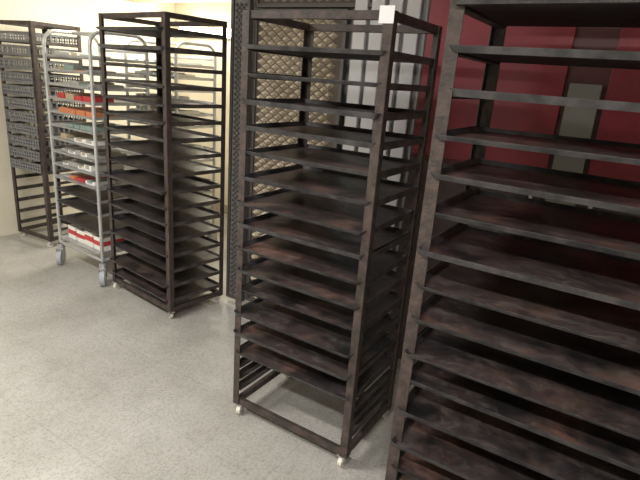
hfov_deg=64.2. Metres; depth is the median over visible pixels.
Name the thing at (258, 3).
screen panel
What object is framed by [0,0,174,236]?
wall
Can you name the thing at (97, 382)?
floor
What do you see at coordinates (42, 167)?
rack
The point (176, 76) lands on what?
trolley
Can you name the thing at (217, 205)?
baseboard
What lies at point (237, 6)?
screen panel
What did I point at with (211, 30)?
light
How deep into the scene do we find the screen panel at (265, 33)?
2.99 m
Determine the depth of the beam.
4.77 m
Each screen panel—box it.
[226,0,253,300]
[246,9,349,300]
[255,0,371,7]
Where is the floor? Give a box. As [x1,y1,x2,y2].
[0,212,413,479]
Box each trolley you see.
[42,29,150,285]
[124,39,216,239]
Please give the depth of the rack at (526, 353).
1.50 m
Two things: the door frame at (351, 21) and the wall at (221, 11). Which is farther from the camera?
the wall at (221, 11)
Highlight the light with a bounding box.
[179,27,230,38]
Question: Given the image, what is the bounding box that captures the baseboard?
[208,203,227,213]
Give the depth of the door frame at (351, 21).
2.96 m
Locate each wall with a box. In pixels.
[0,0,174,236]
[175,2,230,204]
[387,0,639,370]
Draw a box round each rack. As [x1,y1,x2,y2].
[0,20,85,246]
[96,11,226,317]
[233,5,442,466]
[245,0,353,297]
[385,0,639,479]
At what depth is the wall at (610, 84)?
2.18 m
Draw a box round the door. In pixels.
[342,0,430,332]
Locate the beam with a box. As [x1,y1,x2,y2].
[124,0,230,2]
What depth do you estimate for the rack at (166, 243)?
3.30 m
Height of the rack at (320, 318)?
1.777 m
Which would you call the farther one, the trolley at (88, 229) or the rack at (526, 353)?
the trolley at (88, 229)
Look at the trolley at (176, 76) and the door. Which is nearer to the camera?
the door

